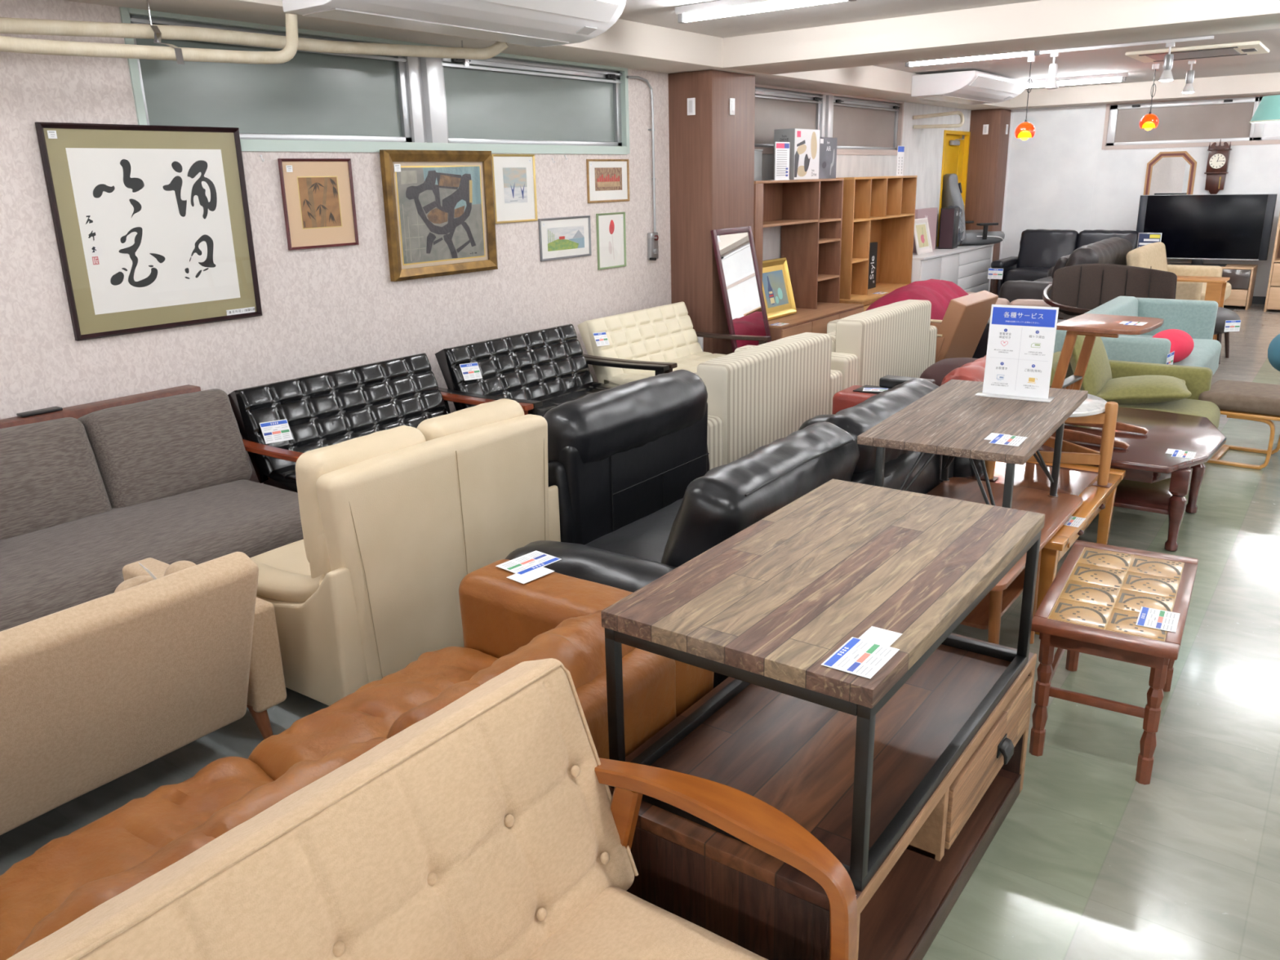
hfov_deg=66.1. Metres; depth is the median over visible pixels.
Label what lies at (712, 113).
wall column
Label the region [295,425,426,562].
cushion
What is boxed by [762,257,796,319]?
framed picture
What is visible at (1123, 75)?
fluorescent light
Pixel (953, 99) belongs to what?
grille
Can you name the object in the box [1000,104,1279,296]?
wall
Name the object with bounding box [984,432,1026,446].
price tag
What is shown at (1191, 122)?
window
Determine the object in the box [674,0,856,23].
fluorescent light
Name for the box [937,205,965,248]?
product box
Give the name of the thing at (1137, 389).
pillow
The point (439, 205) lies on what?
oil painting
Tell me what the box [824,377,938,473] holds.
cushion
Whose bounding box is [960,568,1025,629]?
shelf
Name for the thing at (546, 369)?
sofa
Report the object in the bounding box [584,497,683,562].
seat cushion
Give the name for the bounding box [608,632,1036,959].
tv stand
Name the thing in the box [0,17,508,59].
pipe
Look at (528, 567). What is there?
price tag
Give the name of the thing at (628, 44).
trim
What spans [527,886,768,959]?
seat cushion
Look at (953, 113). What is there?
drain pipe
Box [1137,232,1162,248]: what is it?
card
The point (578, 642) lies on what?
cushion
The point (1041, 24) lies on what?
ceiling beam
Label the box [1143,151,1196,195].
wall mirror
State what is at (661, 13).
ceiling
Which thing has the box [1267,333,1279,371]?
round cushion
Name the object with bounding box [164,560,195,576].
cushion
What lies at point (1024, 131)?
pendant lamp
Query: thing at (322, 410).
sofa
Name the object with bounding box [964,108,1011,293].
wall column
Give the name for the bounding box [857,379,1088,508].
trestle table
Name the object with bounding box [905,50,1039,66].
fluorescent light
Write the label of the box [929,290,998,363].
armchair
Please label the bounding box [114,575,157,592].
cushion
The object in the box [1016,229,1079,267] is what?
cushion
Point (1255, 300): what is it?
baseboard
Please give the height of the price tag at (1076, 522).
0.002 m
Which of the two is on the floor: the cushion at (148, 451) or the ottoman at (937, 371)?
the ottoman at (937, 371)
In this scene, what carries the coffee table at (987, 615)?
on the floor
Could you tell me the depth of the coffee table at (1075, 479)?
4.01 m
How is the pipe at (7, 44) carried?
attached to the hanger at (157, 34)
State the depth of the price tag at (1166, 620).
2.65 m
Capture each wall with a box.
[0,0,971,484]
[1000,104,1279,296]
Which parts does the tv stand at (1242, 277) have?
drawer, glass door, panel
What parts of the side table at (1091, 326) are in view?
arm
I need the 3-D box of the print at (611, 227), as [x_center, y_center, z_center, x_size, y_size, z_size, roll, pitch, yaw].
[-0.204,-1.735,7.133,0.018,0.390,0.325,11,21,34]
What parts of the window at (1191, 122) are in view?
pane, sash, pane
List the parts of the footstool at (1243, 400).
leg, leg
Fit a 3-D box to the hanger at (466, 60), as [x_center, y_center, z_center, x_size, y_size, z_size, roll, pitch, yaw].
[-0.969,-2.355,5.431,0.036,0.135,0.030,11,21,35]
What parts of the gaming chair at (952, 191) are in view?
backrest, armrest, seat, arm post, armrest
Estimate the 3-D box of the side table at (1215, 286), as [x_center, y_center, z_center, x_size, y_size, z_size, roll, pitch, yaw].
[5.066,-1.549,9.077,0.540,0.620,0.340,11,21,35]
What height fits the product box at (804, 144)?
0.420 m
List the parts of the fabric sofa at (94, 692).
arm, leg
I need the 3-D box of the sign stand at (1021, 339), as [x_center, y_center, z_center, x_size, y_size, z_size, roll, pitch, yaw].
[1.411,-0.475,3.667,0.270,0.337,0.090,9,20,32]
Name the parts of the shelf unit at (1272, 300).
drawer, drawer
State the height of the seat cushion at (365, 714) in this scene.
0.294 m
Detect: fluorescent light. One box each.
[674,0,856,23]
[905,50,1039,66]
[1021,72,1128,88]
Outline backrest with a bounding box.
[543,369,707,463]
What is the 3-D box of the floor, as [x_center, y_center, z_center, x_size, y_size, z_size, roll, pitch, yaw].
[3.106,0.276,4.494,9.190,0.100,17.630,11,21,35]
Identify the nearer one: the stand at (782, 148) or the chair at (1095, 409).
the chair at (1095, 409)
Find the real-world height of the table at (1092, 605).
0.430 m
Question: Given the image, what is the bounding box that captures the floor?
[0,303,1279,959]
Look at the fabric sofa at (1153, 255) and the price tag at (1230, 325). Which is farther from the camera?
the fabric sofa at (1153, 255)
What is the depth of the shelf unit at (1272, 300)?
11.02 m
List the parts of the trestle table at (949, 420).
leg, leg, leg, leg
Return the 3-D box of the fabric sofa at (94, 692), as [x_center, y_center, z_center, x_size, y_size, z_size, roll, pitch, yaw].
[-1.875,0.667,2.296,0.906,0.676,2.040,11,21,35]
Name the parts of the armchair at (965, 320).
arm, arm, arm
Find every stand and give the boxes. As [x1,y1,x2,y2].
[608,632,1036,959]
[769,142,789,180]
[893,146,904,176]
[974,304,1058,402]
[1167,262,1257,310]
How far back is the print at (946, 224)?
11.93 m
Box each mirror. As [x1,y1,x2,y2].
[710,226,771,352]
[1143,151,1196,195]
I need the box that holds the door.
[937,129,970,246]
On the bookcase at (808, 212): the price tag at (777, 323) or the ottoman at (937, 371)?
the price tag at (777, 323)
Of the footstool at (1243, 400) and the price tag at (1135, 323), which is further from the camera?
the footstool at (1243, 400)
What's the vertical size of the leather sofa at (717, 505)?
0.749 m
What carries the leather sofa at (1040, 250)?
on the floor
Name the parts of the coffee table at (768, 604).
leg, leg, leg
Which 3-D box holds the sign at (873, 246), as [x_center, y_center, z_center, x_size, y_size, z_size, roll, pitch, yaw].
[2.441,-2.282,10.484,0.052,0.478,0.290,11,21,35]
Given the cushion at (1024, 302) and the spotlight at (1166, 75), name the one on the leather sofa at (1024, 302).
the cushion at (1024, 302)
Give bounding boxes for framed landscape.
[537,215,591,261]
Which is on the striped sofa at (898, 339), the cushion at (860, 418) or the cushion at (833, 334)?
the cushion at (833, 334)
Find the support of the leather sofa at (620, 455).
on the floor
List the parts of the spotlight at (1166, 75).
reflector bulb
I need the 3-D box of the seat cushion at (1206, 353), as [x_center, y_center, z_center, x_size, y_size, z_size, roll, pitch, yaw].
[3.496,-0.734,6.707,0.615,0.290,1.771,11,21,35]
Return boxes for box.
[647,231,658,260]
[754,149,763,181]
[773,128,820,179]
[818,137,837,178]
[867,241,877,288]
[912,207,937,253]
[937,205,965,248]
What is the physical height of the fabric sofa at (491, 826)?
0.769 m
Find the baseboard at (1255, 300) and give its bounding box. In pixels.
[1245,296,1266,304]
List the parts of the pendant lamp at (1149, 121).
glass globe, cord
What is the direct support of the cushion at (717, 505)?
on the leather sofa at (717, 505)
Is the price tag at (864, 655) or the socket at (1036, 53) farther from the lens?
the socket at (1036, 53)
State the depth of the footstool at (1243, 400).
5.39 m
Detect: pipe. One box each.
[0,13,297,63]
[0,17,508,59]
[626,75,656,232]
[912,111,964,128]
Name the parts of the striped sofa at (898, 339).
arm, arm, backrest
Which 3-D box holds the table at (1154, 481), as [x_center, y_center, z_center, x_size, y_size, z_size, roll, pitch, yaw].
[2.215,-0.054,4.787,1.034,0.402,1.099,11,21,35]
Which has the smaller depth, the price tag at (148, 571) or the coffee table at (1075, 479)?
the price tag at (148, 571)
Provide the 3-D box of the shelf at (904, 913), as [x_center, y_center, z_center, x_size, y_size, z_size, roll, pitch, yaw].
[0.459,0.886,2.385,0.594,0.030,1.064,11,21,35]
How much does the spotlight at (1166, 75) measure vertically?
0.282 m
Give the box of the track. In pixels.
[1040,35,1213,54]
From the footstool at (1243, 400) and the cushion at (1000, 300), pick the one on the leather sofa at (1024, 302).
the cushion at (1000, 300)
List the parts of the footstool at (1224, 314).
leg, leg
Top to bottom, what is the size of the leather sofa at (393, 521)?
0.813 m
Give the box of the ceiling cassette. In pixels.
[1124,40,1269,62]
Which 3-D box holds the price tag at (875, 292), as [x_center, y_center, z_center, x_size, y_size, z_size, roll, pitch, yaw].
[2.478,-1.929,10.149,0.110,0.001,0.156,11,21,35]
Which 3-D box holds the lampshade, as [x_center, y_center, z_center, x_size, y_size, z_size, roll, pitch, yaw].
[3.922,-2.536,5.928,0.338,0.709,0.338,11,21,35]
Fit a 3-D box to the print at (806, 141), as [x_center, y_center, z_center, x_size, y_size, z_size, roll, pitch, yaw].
[1.467,-2.857,8.632,0.001,0.416,0.476,11,21,35]
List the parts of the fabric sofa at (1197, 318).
backrest, arm, arm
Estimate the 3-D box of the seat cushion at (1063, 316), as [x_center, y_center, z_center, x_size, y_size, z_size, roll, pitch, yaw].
[3.843,-1.264,8.070,0.800,0.130,0.520,6,19,23]
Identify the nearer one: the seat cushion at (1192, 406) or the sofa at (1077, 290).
the seat cushion at (1192, 406)
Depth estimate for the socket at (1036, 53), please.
7.81 m
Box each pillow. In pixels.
[1066,331,1111,395]
[1095,374,1191,404]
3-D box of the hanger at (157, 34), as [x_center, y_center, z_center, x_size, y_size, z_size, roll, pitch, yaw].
[-1.954,-1.839,4.037,0.180,0.260,0.030,11,21,35]
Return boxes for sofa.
[0,384,303,631]
[0,551,286,835]
[0,559,713,959]
[6,657,857,959]
[227,352,533,493]
[249,398,560,706]
[435,324,669,417]
[505,377,982,688]
[543,369,709,544]
[577,301,771,385]
[694,332,842,470]
[734,299,937,390]
[831,355,986,414]
[966,292,1063,315]
[991,229,1138,297]
[999,236,1132,302]
[1042,263,1177,319]
[1049,351,1220,428]
[1053,296,1221,375]
[1125,241,1231,307]
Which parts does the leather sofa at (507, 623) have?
arm, frame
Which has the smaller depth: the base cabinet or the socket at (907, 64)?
the socket at (907, 64)
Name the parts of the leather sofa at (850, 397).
console arm, tray lid, backrest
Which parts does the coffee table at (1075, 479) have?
leg, knob, drawer, knob, leg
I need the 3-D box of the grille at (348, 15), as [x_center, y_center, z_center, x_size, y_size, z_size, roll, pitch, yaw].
[-0.936,-2.222,4.858,0.230,0.006,1.550,11,21,35]
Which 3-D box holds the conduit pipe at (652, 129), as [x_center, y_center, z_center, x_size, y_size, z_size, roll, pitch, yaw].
[0.011,-2.381,7.246,0.044,1.099,0.320,11,21,35]
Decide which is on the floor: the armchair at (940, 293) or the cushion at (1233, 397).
the armchair at (940, 293)
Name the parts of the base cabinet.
door, door, drawer, drawer, drawer, drawer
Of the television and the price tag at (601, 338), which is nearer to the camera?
the price tag at (601, 338)
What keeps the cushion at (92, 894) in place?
on the leather sofa at (507, 623)
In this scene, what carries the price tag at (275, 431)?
attached to the sofa at (322, 410)
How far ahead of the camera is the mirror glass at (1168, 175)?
11.96 m
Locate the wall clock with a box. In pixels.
[1204,138,1231,194]
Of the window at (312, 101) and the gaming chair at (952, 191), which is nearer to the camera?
the window at (312, 101)
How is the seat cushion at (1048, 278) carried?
on the leather sofa at (1114, 250)
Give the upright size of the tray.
0.006 m
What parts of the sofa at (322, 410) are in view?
arm, arm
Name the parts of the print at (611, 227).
tulip stem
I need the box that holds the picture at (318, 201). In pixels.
[277,158,359,250]
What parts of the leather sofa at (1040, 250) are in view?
arm, panel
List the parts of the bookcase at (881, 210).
panel, shelf, door, shelf, panel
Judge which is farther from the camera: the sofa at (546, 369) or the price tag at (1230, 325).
the price tag at (1230, 325)
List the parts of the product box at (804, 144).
printed panel, printed seat, printed backrest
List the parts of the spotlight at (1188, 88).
reflector bulb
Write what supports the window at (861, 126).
in the wall at (326, 309)
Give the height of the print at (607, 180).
0.292 m
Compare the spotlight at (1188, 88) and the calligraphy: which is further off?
the spotlight at (1188, 88)
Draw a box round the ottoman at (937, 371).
[920,357,978,386]
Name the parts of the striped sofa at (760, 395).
arm, arm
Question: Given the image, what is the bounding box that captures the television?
[1136,193,1277,266]
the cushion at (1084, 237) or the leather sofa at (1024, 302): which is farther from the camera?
the cushion at (1084, 237)
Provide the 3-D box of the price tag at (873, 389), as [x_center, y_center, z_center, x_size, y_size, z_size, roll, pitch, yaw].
[1.185,-0.455,4.950,0.120,0.001,0.085,3,18,16]
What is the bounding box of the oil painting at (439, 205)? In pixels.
[379,149,497,281]
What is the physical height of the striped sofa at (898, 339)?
0.797 m
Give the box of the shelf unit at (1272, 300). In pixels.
[1263,212,1279,311]
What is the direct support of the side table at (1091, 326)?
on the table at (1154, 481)
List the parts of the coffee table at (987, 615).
leg, leg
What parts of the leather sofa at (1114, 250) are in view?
arm, arm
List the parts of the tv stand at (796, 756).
panel, drawer, cup handle, panel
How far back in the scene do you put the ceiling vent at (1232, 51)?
8.52 m
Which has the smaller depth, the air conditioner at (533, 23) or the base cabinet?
the air conditioner at (533, 23)
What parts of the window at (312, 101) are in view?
pane, sash, pane, sash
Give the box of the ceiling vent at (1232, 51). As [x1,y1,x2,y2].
[1146,48,1240,60]
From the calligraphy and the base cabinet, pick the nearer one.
the calligraphy
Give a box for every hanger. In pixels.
[146,0,184,64]
[461,40,469,66]
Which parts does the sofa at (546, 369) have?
leg, arm, leg, arm, leg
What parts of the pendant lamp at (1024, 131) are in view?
glass globe, cord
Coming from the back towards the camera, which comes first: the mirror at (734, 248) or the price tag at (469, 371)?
the mirror at (734, 248)
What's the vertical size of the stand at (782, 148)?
0.305 m
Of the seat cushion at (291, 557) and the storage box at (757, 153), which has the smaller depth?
the seat cushion at (291, 557)
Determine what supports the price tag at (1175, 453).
on the table at (1154, 481)
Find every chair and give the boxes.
[941,173,1004,244]
[979,394,1118,488]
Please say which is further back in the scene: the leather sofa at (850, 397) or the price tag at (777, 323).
the price tag at (777, 323)
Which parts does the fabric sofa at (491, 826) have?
leg, arm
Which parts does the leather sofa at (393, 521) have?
arm, arm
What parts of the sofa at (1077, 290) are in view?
curved rail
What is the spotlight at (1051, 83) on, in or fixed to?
attached to the track
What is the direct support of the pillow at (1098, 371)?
on the fabric sofa at (1197, 380)
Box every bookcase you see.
[753,177,863,341]
[835,175,917,311]
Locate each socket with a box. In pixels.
[677,13,687,23]
[905,62,911,66]
[1033,50,1039,56]
[1121,76,1126,81]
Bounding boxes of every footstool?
[1198,379,1279,469]
[1213,306,1239,364]
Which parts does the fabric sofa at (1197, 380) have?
backrest, arm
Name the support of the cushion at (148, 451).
on the fabric sofa at (89, 491)
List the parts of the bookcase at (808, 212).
panel, shelf, drawer, drawer, shelf, shelf, panel, shelf, drawer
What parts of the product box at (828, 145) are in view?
printed seat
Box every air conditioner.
[282,0,626,47]
[911,70,1027,104]
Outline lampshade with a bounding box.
[1248,94,1279,123]
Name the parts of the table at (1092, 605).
leg, leg, frame, leg, leg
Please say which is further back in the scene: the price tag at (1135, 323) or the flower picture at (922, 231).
the flower picture at (922, 231)
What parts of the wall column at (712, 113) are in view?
wall plate, wall plate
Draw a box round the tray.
[853,385,890,394]
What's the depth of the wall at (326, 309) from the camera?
5.17 m
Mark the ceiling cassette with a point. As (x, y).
(1251, 47)
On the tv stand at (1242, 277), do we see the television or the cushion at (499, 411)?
the television
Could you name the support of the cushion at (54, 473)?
on the fabric sofa at (89, 491)
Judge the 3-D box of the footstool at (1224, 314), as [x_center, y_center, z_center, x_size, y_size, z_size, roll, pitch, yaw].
[4.841,-1.248,8.398,0.460,0.458,0.600,11,21,35]
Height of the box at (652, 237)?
0.201 m
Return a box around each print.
[491,154,537,223]
[586,159,629,203]
[595,212,626,270]
[794,128,820,179]
[938,208,954,248]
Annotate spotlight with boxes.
[1044,52,1058,89]
[1159,42,1175,81]
[1182,60,1195,93]
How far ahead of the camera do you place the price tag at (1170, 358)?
5.80 m
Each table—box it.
[600,479,1044,891]
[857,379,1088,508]
[925,477,1083,644]
[952,461,1125,635]
[1029,540,1198,784]
[1038,407,1226,551]
[1049,313,1164,449]
[1177,275,1230,339]
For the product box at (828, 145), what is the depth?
9.00 m
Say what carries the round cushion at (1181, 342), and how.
on the fabric sofa at (1197, 318)
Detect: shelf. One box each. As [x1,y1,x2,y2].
[857,768,1018,959]
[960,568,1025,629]
[1114,477,1172,515]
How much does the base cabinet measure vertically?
0.700 m
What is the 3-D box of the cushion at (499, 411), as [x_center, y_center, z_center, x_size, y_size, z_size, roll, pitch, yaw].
[-0.584,-0.062,3.470,0.195,0.388,0.460,11,21,35]
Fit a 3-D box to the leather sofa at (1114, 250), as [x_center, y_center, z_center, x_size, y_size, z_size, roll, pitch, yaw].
[4.424,-2.042,10.185,0.915,0.865,1.926,11,21,35]
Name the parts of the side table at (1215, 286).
panel, panel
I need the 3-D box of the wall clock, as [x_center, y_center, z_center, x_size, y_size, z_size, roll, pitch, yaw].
[6.818,-3.700,11.620,0.240,0.625,0.110,11,21,35]
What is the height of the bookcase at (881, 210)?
1.570 m
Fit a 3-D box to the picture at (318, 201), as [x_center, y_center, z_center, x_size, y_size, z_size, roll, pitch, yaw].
[-1.664,-1.440,5.126,0.022,0.447,0.435,12,21,34]
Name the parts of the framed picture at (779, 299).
painted glass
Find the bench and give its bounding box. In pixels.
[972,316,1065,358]
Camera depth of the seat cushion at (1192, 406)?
5.28 m
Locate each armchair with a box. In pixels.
[865,279,968,319]
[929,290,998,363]
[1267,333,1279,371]
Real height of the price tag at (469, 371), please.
0.098 m
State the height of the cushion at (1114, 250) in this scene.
0.656 m
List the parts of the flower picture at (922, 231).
pink flower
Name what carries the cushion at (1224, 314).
on the footstool at (1224, 314)
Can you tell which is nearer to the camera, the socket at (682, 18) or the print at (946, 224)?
the socket at (682, 18)
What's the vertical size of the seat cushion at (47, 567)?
0.272 m
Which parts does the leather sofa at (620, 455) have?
arm, arm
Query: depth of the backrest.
3.88 m
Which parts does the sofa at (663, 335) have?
arm, leg, arm, leg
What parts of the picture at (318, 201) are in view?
wood panel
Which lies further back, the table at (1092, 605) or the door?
the door
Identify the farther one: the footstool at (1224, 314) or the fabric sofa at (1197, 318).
the footstool at (1224, 314)
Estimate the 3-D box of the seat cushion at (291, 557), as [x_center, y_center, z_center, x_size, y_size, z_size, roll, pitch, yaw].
[-1.064,0.345,3.405,0.600,0.179,0.400,11,21,35]
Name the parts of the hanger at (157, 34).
hanger rod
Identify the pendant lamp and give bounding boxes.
[1014,56,1035,140]
[1139,63,1159,130]
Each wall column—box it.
[668,69,755,355]
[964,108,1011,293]
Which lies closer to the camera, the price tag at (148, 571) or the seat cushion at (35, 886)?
the seat cushion at (35, 886)
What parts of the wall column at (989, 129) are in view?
wall plate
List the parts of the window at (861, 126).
pane, sash, pane, sash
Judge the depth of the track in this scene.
7.92 m
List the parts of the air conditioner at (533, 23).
receiver panel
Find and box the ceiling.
[618,0,1279,89]
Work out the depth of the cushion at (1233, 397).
5.38 m
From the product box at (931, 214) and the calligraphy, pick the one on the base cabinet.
the product box at (931, 214)
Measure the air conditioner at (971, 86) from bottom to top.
0.206 m
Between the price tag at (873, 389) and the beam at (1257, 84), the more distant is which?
the beam at (1257, 84)
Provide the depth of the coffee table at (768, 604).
1.98 m
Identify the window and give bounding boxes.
[119,6,630,154]
[754,84,903,155]
[1102,93,1279,150]
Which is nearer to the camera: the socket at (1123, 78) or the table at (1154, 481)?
the table at (1154, 481)
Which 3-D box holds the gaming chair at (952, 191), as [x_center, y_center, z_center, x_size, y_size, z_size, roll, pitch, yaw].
[4.206,-3.432,12.479,0.756,0.882,0.730,-4,17,-8]
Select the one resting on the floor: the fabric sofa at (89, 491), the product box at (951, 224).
the fabric sofa at (89, 491)
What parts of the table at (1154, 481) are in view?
leg, leg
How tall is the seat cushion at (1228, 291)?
0.220 m
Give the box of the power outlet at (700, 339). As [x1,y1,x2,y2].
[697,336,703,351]
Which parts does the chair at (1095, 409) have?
leg, rail, leg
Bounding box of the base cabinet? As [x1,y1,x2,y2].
[911,244,994,292]
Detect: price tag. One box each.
[138,562,156,579]
[259,418,293,444]
[459,362,482,380]
[495,550,560,583]
[592,331,609,346]
[770,322,789,325]
[821,626,902,679]
[862,387,888,391]
[871,292,887,293]
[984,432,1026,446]
[987,268,1003,279]
[1063,515,1085,527]
[1120,320,1147,325]
[1135,606,1180,632]
[1165,448,1196,458]
[1166,351,1174,364]
[1223,320,1240,332]
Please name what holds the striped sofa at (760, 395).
on the floor
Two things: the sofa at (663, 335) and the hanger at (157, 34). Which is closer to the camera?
the hanger at (157, 34)
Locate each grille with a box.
[302,8,568,47]
[916,95,992,104]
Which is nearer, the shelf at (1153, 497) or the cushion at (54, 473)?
the cushion at (54, 473)
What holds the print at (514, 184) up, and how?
attached to the wall at (326, 309)
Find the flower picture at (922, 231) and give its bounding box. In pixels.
[914,217,933,254]
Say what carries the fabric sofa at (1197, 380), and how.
on the floor
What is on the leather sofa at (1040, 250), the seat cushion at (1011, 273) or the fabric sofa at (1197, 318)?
the seat cushion at (1011, 273)
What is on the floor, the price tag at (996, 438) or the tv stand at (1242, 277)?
the tv stand at (1242, 277)
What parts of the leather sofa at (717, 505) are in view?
arm, arm, frame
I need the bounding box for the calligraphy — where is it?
[35,121,262,341]
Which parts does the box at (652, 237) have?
crank arm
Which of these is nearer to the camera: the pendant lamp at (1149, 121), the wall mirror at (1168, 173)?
the pendant lamp at (1149, 121)
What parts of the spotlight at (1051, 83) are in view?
reflector bulb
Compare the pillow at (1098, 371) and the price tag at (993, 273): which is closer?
the pillow at (1098, 371)
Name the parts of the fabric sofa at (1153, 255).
backrest, arm, arm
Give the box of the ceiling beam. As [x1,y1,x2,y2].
[723,0,1279,74]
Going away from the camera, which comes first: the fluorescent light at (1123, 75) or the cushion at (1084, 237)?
the fluorescent light at (1123, 75)
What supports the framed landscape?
attached to the wall at (326, 309)
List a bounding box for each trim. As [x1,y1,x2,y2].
[64,0,1017,110]
[999,109,1168,259]
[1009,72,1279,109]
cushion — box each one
[0,417,111,540]
[0,479,303,631]
[0,756,274,959]
[12,737,386,955]
[77,388,252,507]
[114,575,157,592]
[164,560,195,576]
[248,646,497,780]
[249,538,311,575]
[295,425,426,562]
[386,608,635,738]
[417,398,524,440]
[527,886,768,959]
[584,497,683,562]
[660,422,859,567]
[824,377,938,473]
[827,330,835,351]
[995,297,1009,305]
[1004,266,1050,282]
[1008,298,1061,315]
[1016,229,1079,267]
[1035,275,1053,281]
[1057,313,1079,319]
[1065,236,1132,266]
[1076,229,1138,249]
[1118,398,1220,428]
[1134,334,1221,375]
[1151,328,1194,363]
[1198,379,1279,416]
[1200,282,1231,301]
[1213,306,1239,334]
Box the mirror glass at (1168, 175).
[1149,156,1190,195]

